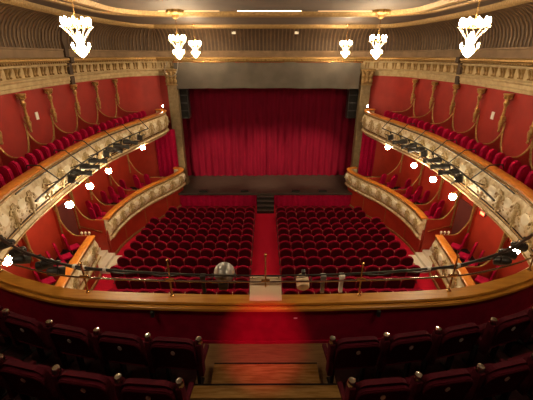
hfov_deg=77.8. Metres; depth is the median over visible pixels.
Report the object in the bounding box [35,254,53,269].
lantern
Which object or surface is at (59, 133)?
wall
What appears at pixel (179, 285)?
chair
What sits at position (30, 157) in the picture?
chair
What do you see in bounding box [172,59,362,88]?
pelmet
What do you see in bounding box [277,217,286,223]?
chair
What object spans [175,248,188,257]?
chair
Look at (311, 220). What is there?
chair
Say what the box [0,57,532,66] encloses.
crown molding
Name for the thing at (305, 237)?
chair
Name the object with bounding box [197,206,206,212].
chair
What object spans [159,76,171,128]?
wall
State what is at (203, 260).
chair
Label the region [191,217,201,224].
chair
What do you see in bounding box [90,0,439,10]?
ceiling
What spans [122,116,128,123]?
chair
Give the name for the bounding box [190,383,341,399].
wooden step
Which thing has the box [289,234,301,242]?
chair
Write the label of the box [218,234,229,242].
chair
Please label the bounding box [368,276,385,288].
chair
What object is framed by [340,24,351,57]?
chandelier
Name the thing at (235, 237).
chair
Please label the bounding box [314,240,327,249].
chair
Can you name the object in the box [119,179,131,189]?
chair
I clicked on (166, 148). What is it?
drape
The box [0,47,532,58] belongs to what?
trim
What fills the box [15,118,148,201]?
bar
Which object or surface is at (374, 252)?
chair
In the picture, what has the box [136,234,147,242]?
chair
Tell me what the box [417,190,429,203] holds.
chair
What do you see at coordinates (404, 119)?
chair
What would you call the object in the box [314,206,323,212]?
chair
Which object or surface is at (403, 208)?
balustrade
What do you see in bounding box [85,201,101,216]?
chair
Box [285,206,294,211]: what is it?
chair
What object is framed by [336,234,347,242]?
chair
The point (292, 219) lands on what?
chair
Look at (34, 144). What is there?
wall
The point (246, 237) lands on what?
chair
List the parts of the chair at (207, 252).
panel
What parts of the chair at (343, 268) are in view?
panel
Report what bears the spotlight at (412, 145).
hanging from the bar at (437, 155)
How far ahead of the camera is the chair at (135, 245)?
14.80 m
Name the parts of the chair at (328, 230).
panel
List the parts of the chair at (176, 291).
backrest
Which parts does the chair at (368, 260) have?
panel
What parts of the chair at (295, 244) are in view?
panel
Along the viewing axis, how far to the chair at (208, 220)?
17.32 m
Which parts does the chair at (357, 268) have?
panel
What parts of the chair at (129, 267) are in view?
panel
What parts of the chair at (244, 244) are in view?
backrest, panel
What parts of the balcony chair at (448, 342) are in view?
leg, leg, backrest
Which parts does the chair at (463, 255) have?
seat, backrest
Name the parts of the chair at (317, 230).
panel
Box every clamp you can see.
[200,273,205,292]
[320,273,326,292]
[338,275,344,292]
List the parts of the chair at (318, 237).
panel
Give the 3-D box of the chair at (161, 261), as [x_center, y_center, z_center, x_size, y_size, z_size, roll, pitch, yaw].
[-4.216,2.623,13.865,0.556,0.912,0.623,0,24,0]
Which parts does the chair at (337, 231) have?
panel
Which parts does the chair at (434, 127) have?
panel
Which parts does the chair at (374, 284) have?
panel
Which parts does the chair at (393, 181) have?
backrest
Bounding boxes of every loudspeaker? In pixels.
[179,89,190,117]
[345,89,358,117]
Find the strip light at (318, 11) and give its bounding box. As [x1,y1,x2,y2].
[318,11,371,11]
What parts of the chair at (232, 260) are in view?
panel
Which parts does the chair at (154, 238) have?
panel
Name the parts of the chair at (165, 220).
panel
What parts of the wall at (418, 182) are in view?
gilt post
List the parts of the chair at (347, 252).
panel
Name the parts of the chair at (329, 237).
panel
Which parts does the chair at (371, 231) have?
panel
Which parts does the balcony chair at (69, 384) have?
backrest, folded seat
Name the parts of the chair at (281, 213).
panel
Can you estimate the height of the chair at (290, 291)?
0.912 m
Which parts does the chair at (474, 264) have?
backrest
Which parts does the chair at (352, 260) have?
panel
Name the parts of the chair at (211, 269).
panel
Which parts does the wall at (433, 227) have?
gilt post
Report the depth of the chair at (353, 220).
17.33 m
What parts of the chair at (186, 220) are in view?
panel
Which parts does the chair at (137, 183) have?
backrest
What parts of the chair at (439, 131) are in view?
panel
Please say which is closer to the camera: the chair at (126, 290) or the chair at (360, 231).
the chair at (126, 290)
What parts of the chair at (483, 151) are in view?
panel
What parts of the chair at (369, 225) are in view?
panel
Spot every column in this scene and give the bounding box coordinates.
[162,69,189,184]
[351,69,375,172]
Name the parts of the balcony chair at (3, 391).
leg, folded seat, leg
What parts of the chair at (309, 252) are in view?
panel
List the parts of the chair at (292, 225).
panel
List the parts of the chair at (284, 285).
backrest, panel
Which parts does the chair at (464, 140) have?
panel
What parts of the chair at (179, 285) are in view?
panel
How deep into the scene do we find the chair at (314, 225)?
16.67 m
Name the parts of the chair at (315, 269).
panel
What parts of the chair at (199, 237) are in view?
panel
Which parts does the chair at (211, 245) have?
panel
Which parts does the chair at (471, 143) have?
panel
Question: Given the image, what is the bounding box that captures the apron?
[178,193,351,205]
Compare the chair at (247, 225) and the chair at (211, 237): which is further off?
the chair at (247, 225)
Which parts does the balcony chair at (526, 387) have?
leg, folded seat, leg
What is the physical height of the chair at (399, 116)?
1.212 m
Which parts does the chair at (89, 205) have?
backrest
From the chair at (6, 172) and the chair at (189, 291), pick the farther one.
the chair at (189, 291)
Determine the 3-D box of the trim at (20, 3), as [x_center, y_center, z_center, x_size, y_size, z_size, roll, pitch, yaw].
[-0.042,-6.086,10.358,15.243,0.190,16.558,0,24,0]
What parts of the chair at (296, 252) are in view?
panel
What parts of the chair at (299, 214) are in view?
panel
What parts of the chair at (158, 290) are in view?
backrest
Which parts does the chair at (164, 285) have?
panel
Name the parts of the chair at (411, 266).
backrest, panel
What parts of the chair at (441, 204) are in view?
backrest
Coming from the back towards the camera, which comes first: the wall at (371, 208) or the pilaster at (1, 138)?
the wall at (371, 208)
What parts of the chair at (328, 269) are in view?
panel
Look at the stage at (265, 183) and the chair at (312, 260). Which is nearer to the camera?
the chair at (312, 260)
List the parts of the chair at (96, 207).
backrest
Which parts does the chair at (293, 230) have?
panel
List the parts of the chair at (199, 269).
panel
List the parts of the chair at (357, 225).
panel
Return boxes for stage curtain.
[182,88,265,175]
[266,79,359,175]
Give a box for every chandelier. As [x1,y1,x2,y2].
[60,0,93,57]
[169,19,185,58]
[189,24,200,57]
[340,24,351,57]
[369,19,386,58]
[457,0,490,57]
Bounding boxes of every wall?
[0,76,162,280]
[0,147,18,166]
[21,234,59,282]
[24,123,46,150]
[50,114,72,139]
[52,204,90,248]
[68,190,110,252]
[74,107,99,129]
[85,177,115,215]
[97,106,121,122]
[105,164,136,198]
[106,187,182,252]
[116,101,164,186]
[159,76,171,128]
[348,187,423,251]
[367,101,413,186]
[368,76,532,279]
[392,164,424,198]
[408,106,432,122]
[415,177,445,215]
[420,190,461,251]
[430,112,452,129]
[440,203,477,248]
[457,114,479,139]
[465,233,508,281]
[483,123,505,150]
[512,141,531,165]
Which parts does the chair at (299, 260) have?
panel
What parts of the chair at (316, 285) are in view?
panel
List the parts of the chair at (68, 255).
backrest, seat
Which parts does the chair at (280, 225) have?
panel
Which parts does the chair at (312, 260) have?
panel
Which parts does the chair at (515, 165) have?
panel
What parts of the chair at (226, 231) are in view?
panel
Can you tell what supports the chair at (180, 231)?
on the floor at (265, 238)
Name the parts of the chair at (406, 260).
panel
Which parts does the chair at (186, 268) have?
panel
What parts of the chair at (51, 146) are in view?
panel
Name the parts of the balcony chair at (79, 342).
backrest, leg, leg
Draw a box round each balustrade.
[0,109,169,266]
[55,235,100,289]
[102,167,186,240]
[344,166,427,239]
[361,109,532,265]
[429,235,475,288]
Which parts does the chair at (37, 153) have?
panel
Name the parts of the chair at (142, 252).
panel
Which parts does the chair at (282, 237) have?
panel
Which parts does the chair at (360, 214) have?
panel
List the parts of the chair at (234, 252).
panel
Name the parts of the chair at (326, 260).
panel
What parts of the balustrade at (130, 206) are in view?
handrail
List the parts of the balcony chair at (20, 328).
backrest, leg, leg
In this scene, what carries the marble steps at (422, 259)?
on the floor at (265, 238)
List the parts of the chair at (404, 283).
panel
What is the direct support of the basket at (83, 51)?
on the chandelier at (81, 49)
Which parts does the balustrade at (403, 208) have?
handrail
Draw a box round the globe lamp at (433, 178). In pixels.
[430,175,440,181]
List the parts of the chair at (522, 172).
panel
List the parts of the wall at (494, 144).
panel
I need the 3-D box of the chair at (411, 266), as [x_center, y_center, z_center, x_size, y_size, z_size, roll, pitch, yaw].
[5.787,2.850,13.239,0.556,0.912,0.623,0,24,0]
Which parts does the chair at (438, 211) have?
backrest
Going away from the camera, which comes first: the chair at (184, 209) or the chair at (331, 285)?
the chair at (331, 285)
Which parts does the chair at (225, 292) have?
panel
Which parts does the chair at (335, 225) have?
panel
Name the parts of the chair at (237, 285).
panel, backrest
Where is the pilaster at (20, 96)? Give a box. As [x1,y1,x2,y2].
[15,93,32,132]
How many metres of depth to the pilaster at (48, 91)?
12.54 m
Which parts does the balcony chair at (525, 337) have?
leg, leg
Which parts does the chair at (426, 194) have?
backrest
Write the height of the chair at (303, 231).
0.912 m
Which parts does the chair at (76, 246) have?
backrest, seat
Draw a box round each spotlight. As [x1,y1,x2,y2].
[71,164,91,175]
[81,158,99,169]
[88,154,106,163]
[106,143,122,152]
[114,139,129,148]
[123,135,137,144]
[392,136,407,144]
[401,139,415,148]
[408,142,423,152]
[423,152,440,163]
[430,158,450,169]
[438,163,458,175]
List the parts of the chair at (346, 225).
panel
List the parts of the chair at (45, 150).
panel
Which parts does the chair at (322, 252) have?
panel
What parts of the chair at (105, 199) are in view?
backrest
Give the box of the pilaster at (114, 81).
[112,79,119,103]
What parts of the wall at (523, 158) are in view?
panel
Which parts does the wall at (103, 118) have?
panel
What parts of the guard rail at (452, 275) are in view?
post, post, post, post, post, post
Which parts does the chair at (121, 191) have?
backrest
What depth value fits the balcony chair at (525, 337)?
4.71 m
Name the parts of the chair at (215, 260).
panel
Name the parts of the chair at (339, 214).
panel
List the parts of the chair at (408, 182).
backrest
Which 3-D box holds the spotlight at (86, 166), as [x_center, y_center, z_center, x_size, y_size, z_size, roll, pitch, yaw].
[-6.190,-1.235,11.548,0.645,0.475,0.270,-14,27,-29]
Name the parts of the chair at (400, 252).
panel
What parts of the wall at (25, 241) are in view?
gilt post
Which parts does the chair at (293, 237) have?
panel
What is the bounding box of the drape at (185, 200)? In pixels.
[180,195,256,205]
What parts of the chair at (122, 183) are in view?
backrest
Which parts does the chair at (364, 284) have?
panel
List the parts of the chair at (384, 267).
panel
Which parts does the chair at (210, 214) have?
panel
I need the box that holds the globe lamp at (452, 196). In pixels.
[449,191,459,199]
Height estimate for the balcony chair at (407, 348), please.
1.020 m
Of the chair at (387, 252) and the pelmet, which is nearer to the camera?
the chair at (387, 252)
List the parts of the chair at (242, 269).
panel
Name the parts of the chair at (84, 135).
panel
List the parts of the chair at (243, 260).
backrest, panel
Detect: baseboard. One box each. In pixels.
[90,272,101,289]
[115,197,180,254]
[347,187,415,254]
[429,270,446,289]
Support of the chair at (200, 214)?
on the floor at (265, 238)
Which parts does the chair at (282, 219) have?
panel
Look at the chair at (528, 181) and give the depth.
8.46 m
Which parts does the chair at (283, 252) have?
backrest, panel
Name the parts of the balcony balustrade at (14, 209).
handrail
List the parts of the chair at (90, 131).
panel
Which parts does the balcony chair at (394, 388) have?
backrest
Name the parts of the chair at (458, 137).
panel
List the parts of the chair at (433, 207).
backrest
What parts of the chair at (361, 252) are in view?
panel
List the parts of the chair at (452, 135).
panel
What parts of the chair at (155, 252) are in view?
panel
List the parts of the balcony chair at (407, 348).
leg, leg, backrest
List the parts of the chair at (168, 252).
backrest, panel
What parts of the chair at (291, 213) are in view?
panel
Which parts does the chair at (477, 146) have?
panel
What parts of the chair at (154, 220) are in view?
panel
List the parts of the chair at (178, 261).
panel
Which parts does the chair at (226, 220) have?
panel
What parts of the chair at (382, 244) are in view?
panel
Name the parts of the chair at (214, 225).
panel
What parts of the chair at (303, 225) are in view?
panel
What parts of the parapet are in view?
socket plate, rail, rail moulding, skirting, socket plate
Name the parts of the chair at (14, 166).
panel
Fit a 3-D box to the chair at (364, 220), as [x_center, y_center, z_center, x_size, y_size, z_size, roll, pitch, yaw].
[5.220,1.214,17.706,0.556,0.912,0.623,0,24,0]
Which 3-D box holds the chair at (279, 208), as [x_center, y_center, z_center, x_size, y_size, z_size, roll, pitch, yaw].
[0.815,0.682,19.160,0.556,0.912,0.623,0,24,0]
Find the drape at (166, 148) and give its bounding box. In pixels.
[155,129,178,176]
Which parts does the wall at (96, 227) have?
gilt post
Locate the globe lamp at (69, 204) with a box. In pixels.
[60,199,73,207]
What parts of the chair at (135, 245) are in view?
panel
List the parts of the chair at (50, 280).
backrest, seat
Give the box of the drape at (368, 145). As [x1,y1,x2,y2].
[358,133,376,175]
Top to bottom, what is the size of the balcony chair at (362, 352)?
1.020 m
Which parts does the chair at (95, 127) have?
panel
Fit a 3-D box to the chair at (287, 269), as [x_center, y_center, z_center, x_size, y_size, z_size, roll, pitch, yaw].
[0.837,2.857,13.223,0.556,0.912,0.623,0,24,0]
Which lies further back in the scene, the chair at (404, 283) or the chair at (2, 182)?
the chair at (404, 283)
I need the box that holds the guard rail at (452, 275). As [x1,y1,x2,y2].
[0,253,532,296]
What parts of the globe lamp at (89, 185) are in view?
globe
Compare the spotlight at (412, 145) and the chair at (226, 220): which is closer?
the spotlight at (412, 145)
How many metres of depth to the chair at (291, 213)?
18.20 m
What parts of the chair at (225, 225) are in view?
panel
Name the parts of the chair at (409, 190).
backrest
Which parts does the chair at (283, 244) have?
backrest, panel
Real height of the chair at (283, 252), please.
0.912 m
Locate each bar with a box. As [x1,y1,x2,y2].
[0,232,532,278]
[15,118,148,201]
[382,118,514,200]
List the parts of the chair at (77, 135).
panel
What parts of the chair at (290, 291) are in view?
panel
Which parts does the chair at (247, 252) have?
backrest, panel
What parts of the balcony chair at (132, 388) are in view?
backrest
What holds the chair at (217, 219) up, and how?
on the floor at (265, 238)
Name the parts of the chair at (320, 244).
panel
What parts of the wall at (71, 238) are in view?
gilt post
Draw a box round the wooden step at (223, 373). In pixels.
[211,362,319,383]
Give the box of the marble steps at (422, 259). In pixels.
[408,247,432,272]
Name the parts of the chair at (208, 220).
panel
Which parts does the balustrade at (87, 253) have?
panel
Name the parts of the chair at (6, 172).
panel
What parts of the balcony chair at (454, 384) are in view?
folded seat, backrest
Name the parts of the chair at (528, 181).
panel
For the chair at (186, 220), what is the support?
on the floor at (265, 238)
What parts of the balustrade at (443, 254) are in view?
panel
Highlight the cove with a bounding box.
[0,1,532,50]
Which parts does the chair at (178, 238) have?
panel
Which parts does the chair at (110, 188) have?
backrest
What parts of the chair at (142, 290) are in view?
backrest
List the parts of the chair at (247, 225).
panel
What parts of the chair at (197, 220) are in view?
panel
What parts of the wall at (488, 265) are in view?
gilt post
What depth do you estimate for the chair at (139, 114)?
17.12 m
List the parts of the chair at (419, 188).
backrest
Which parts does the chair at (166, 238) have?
panel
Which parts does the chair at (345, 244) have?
panel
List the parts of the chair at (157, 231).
panel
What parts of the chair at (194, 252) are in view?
panel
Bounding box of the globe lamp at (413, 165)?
[411,161,420,167]
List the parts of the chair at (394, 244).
panel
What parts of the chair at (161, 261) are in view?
panel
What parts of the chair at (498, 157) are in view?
panel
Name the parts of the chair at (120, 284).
panel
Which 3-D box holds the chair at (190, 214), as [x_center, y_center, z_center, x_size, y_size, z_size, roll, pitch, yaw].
[-4.233,0.913,18.532,0.556,0.912,0.623,0,24,0]
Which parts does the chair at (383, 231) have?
panel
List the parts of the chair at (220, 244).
panel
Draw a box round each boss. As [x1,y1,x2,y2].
[165,9,183,18]
[372,9,390,18]
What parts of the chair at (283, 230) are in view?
panel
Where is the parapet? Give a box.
[0,265,532,343]
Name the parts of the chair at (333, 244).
panel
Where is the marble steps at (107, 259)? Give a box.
[98,248,121,273]
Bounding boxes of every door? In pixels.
[57,199,79,234]
[451,198,472,233]
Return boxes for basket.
[76,32,87,57]
[176,44,181,58]
[373,44,379,58]
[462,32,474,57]
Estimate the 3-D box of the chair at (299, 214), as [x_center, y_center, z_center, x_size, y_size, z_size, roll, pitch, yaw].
[1.917,0.905,18.552,0.556,0.912,0.623,0,24,0]
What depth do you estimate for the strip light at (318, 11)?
11.89 m
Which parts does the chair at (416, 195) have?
backrest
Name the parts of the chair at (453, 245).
seat, backrest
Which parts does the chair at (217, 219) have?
panel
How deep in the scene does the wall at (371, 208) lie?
18.00 m
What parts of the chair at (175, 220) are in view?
panel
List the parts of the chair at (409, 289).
backrest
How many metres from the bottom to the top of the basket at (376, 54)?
0.520 m
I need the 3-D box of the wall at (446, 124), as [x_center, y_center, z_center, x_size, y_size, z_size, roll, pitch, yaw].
[7.750,-3.261,14.872,1.192,1.807,0.060,0,24,0]
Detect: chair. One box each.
[0,165,14,183]
[0,173,5,187]
[0,306,36,360]
[0,354,64,399]
[0,355,35,399]
[2,308,73,368]
[8,161,22,177]
[17,157,30,172]
[25,153,37,167]
[31,267,55,285]
[32,149,44,163]
[39,146,50,159]
[45,251,65,266]
[45,319,115,375]
[46,143,57,155]
[51,365,125,399]
[52,243,72,260]
[53,139,63,151]
[60,137,69,148]
[61,234,79,255]
[66,134,75,145]
[73,131,81,142]
[79,129,87,139]
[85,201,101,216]
[86,127,94,136]
[88,208,104,223]
[92,125,100,133]
[93,203,106,216]
[93,327,159,379]
[99,122,107,131]
[100,191,114,203]
[105,121,113,128]
[108,186,119,203]
[108,288,126,291]
[110,191,121,202]
[110,265,124,283]
[111,119,118,126]
[114,373,193,399]
[115,277,131,288]
[117,117,123,124]
[117,186,128,199]
[117,256,130,266]
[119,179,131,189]
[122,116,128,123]
[123,265,138,277]
[123,288,141,292]
[124,248,136,257]
[127,114,133,121]
[130,241,142,249]
[130,256,144,266]
[130,277,147,288]
[134,177,144,189]
[136,112,142,118]
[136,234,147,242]
[136,248,149,257]
[138,265,152,277]
[138,288,156,292]
[141,228,151,235]
[142,241,154,249]
[144,174,152,184]
[144,256,157,266]
[144,333,208,383]
[145,223,155,229]
[145,277,162,288]
[147,234,159,242]
[149,217,159,224]
[149,248,162,257]
[152,228,163,235]
[152,265,166,277]
[154,241,166,249]
[154,288,172,292]
[156,223,166,229]
[157,256,171,266]
[159,234,170,242]
[160,217,170,224]
[160,277,176,288]
[162,248,176,257]
[163,228,174,235]
[165,211,174,219]
[166,265,181,276]
[167,223,177,229]
[167,241,179,249]
[168,206,177,212]
[169,288,187,293]
[170,217,180,224]
[171,234,182,242]
[171,256,185,266]
[174,228,185,235]
[175,211,184,219]
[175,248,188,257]
[175,277,191,288]
[178,206,187,212]
[178,223,188,229]
[179,241,190,249]
[180,265,195,276]
[181,217,191,224]
[182,234,194,242]
[184,256,198,266]
[185,211,194,219]
[185,288,201,293]
[186,228,197,235]
[187,206,196,212]
[188,223,198,229]
[188,248,201,257]
[190,277,201,288]
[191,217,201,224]
[191,241,203,249]
[194,234,206,242]
[194,265,209,276]
[195,211,205,219]
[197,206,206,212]
[197,228,208,235]
[197,256,211,266]
[199,222,209,229]
[200,248,214,257]
[201,288,217,293]
[202,217,211,224]
[203,241,216,249]
[205,211,215,219]
[205,276,218,288]
[206,234,218,242]
[207,206,215,212]
[208,228,220,235]
[208,265,215,276]
[210,222,221,229]
[211,256,224,265]
[212,217,222,224]
[213,248,226,257]
[215,211,225,219]
[216,206,226,212]
[216,240,228,249]
[217,288,233,294]
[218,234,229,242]
[219,228,231,235]
[221,223,232,229]
[223,217,233,224]
[224,256,237,265]
[225,211,234,218]
[226,206,235,212]
[226,248,239,257]
[228,240,240,249]
[228,277,234,288]
[229,234,241,242]
[231,228,242,235]
[232,223,242,229]
[232,288,248,294]
[233,217,243,224]
[234,276,249,294]
[235,211,244,218]
[236,206,245,211]
[236,265,250,276]
[238,256,250,273]
[239,248,251,264]
[240,241,252,255]
[241,234,252,249]
[242,228,253,241]
[243,223,253,237]
[244,217,253,223]
[245,206,254,211]
[245,210,254,224]
[276,206,285,211]
[276,210,285,224]
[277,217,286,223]
[277,222,287,237]
[277,227,288,241]
[278,234,289,249]
[278,240,290,254]
[279,248,291,264]
[280,256,292,273]
[280,265,294,276]
[281,276,295,294]
[282,288,298,294]
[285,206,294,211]
[286,210,295,218]
[287,217,297,224]
[288,222,298,229]
[288,228,299,235]
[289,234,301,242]
[290,240,302,249]
[292,248,304,257]
[293,256,306,265]
[294,265,308,273]
[295,206,304,212]
[296,210,305,218]
[297,217,307,224]
[298,222,309,229]
[298,288,313,293]
[299,228,310,235]
[301,234,312,242]
[302,240,314,249]
[304,206,313,212]
[304,248,317,257]
[305,210,315,219]
[306,256,319,265]
[308,217,318,224]
[308,265,322,276]
[309,222,320,229]
[310,276,325,288]
[311,227,322,235]
[312,234,324,242]
[313,288,329,293]
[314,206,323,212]
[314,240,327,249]
[315,210,325,219]
[316,248,329,257]
[318,217,328,224]
[319,256,333,265]
[321,222,331,229]
[321,265,336,275]
[322,227,333,235]
[322,336,380,382]
[324,206,333,212]
[324,234,336,242]
[326,210,335,218]
[326,276,338,288]
[327,240,339,249]
[328,288,345,293]
[329,217,339,224]
[329,248,342,257]
[331,222,341,229]
[332,256,346,265]
[333,227,344,235]
[334,206,342,212]
[335,265,350,276]
[336,210,345,219]
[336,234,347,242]
[337,377,410,399]
[339,217,349,224]
[339,240,351,249]
[342,222,352,229]
[342,248,355,257]
[343,206,352,212]
[343,276,355,288]
[343,288,361,292]
[345,228,355,235]
[345,256,359,265]
[346,210,355,219]
[348,234,359,242]
[348,265,364,276]
[350,217,359,224]
[352,240,363,249]
[353,206,362,212]
[353,222,363,229]
[353,276,370,288]
[355,210,365,219]
[355,248,368,257]
[356,227,367,235]
[359,256,373,265]
[360,217,370,224]
[360,234,371,242]
[360,288,377,292]
[364,222,374,229]
[364,240,375,249]
[364,265,378,276]
[367,227,378,235]
[368,248,380,256]
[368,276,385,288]
[371,217,380,224]
[371,330,432,378]
[372,234,383,241]
[372,256,386,265]
[374,288,392,291]
[375,222,385,229]
[375,240,388,249]
[376,265,392,276]
[378,174,386,184]
[378,227,389,235]
[381,248,393,256]
[382,276,400,288]
[383,234,394,241]
[386,177,396,188]
[386,256,399,265]
[388,111,393,118]
[388,240,400,249]
[389,288,407,291]
[392,113,398,119]
[392,265,406,276]
[394,248,406,256]
[396,114,402,121]
[397,276,415,287]
[398,179,410,188]
[398,368,472,399]
[399,256,413,265]
[401,116,407,122]
[402,186,412,198]
[405,265,420,282]
[405,288,423,290]
[406,117,413,124]
[408,190,419,203]
[409,186,422,198]
[411,119,418,126]
[415,322,480,374]
[417,120,424,128]
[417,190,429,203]
[423,122,430,129]
[424,203,437,221]
[426,207,442,220]
[428,200,444,216]
[429,124,437,133]
[436,126,443,136]
[442,129,450,139]
[448,131,456,141]
[450,233,468,253]
[451,358,530,399]
[453,134,463,144]
[459,136,469,148]
[459,242,477,259]
[462,311,530,366]
[464,250,484,265]
[466,139,476,151]
[472,142,483,154]
[474,266,498,284]
[478,145,489,158]
[485,148,497,162]
[492,152,504,167]
[494,351,532,399]
[499,156,512,172]
[499,305,532,357]
[507,160,520,177]
[515,165,529,183]
[524,170,532,188]
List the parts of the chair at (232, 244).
panel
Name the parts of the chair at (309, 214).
panel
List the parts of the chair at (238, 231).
panel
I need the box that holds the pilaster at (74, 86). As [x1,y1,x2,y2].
[69,84,80,114]
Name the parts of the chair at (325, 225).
panel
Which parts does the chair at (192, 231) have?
panel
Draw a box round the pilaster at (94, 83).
[92,81,100,108]
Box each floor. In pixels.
[0,128,165,252]
[0,335,532,399]
[94,206,436,290]
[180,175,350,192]
[195,343,335,383]
[275,206,352,289]
[364,128,532,251]
[364,176,439,230]
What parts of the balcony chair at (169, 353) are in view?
leg, backrest, leg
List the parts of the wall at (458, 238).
gilt post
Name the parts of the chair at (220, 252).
panel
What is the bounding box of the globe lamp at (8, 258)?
[3,255,11,265]
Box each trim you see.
[0,0,532,28]
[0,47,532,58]
[0,61,532,95]
[24,99,116,156]
[44,0,486,16]
[60,24,75,88]
[413,99,532,169]
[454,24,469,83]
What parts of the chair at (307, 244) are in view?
panel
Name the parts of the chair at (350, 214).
panel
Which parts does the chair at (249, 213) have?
panel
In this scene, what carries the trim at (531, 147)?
attached to the wall at (390, 93)
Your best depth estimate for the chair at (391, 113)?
17.16 m
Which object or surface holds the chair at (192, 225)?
on the floor at (265, 238)
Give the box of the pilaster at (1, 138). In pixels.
[0,131,3,144]
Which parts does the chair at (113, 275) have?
backrest, panel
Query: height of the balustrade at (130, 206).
1.136 m
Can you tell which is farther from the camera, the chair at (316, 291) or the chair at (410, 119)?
the chair at (410, 119)
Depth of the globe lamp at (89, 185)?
11.80 m
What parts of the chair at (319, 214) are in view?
panel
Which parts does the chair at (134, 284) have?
panel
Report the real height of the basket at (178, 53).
0.520 m
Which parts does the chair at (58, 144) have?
panel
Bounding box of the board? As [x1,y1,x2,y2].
[249,276,281,300]
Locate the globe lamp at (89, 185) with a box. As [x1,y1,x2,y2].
[82,181,92,188]
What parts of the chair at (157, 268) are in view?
panel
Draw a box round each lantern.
[0,235,15,249]
[8,242,26,257]
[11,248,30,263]
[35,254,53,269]
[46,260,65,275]
[67,172,79,184]
[103,148,112,158]
[137,132,144,140]
[212,262,235,289]
[294,269,311,290]
[385,132,393,140]
[417,147,427,158]
[450,171,462,184]
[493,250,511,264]
[498,244,517,259]
[510,237,527,251]
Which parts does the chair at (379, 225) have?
panel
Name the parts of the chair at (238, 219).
panel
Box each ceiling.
[25,0,504,24]
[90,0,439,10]
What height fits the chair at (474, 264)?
1.077 m
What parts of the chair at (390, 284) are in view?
panel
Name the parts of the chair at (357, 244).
panel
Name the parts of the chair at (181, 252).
panel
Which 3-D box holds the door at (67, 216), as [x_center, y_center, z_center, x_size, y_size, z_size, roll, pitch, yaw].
[-8.237,1.258,13.793,0.080,2.400,1.050,0,24,0]
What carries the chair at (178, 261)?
on the floor at (265, 238)
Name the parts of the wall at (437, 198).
gilt post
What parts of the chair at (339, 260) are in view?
panel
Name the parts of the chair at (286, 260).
backrest, panel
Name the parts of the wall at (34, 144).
panel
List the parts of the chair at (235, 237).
panel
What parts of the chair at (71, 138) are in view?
panel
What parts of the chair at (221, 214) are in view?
panel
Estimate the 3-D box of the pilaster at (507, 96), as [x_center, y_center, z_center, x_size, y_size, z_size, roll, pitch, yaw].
[7.934,-2.900,11.044,0.300,1.265,0.285,0,24,0]
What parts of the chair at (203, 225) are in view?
panel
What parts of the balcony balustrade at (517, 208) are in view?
handrail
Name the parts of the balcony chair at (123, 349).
backrest, leg, leg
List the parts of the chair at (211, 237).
panel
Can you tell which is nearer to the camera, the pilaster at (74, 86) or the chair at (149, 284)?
the chair at (149, 284)
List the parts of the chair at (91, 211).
backrest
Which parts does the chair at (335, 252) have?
panel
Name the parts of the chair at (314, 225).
panel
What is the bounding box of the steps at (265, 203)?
[257,195,273,213]
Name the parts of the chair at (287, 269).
panel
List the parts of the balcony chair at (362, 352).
leg, backrest, leg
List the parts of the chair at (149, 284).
panel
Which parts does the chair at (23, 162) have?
panel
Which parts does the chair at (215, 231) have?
panel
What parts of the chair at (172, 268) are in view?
panel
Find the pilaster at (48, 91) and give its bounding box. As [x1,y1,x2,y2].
[43,88,57,122]
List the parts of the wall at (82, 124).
panel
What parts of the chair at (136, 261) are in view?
panel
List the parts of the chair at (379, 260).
panel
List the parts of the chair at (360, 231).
panel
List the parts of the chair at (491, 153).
panel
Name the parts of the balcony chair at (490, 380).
folded seat, backrest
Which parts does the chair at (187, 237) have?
panel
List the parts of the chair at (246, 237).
panel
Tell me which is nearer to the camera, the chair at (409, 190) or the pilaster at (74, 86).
the pilaster at (74, 86)
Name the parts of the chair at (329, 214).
panel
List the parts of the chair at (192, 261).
panel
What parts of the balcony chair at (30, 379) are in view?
folded seat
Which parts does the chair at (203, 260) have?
panel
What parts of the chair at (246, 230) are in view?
panel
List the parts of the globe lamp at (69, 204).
globe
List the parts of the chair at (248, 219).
panel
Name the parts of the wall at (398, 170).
gilt post, panel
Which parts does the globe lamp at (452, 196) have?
globe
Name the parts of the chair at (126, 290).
backrest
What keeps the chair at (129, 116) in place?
on the floor at (165, 128)
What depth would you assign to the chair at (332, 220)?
17.32 m
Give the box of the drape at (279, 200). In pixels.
[274,195,350,205]
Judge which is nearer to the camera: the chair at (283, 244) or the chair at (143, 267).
the chair at (143, 267)
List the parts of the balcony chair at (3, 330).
leg, leg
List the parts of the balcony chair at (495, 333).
leg, folded seat, leg, backrest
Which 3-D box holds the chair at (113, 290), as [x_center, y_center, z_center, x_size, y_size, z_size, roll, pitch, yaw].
[-5.308,3.393,11.764,0.556,0.912,0.623,0,24,0]
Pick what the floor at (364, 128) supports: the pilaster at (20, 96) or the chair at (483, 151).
the chair at (483, 151)
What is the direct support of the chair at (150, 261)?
on the floor at (265, 238)
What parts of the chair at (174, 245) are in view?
panel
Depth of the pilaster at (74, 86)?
14.23 m
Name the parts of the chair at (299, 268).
panel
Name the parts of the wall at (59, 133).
panel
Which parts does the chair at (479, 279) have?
seat, backrest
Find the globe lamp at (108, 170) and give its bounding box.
[105,167,111,173]
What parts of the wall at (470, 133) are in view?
panel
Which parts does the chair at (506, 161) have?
panel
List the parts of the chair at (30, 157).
panel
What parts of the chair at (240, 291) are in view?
panel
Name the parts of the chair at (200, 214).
panel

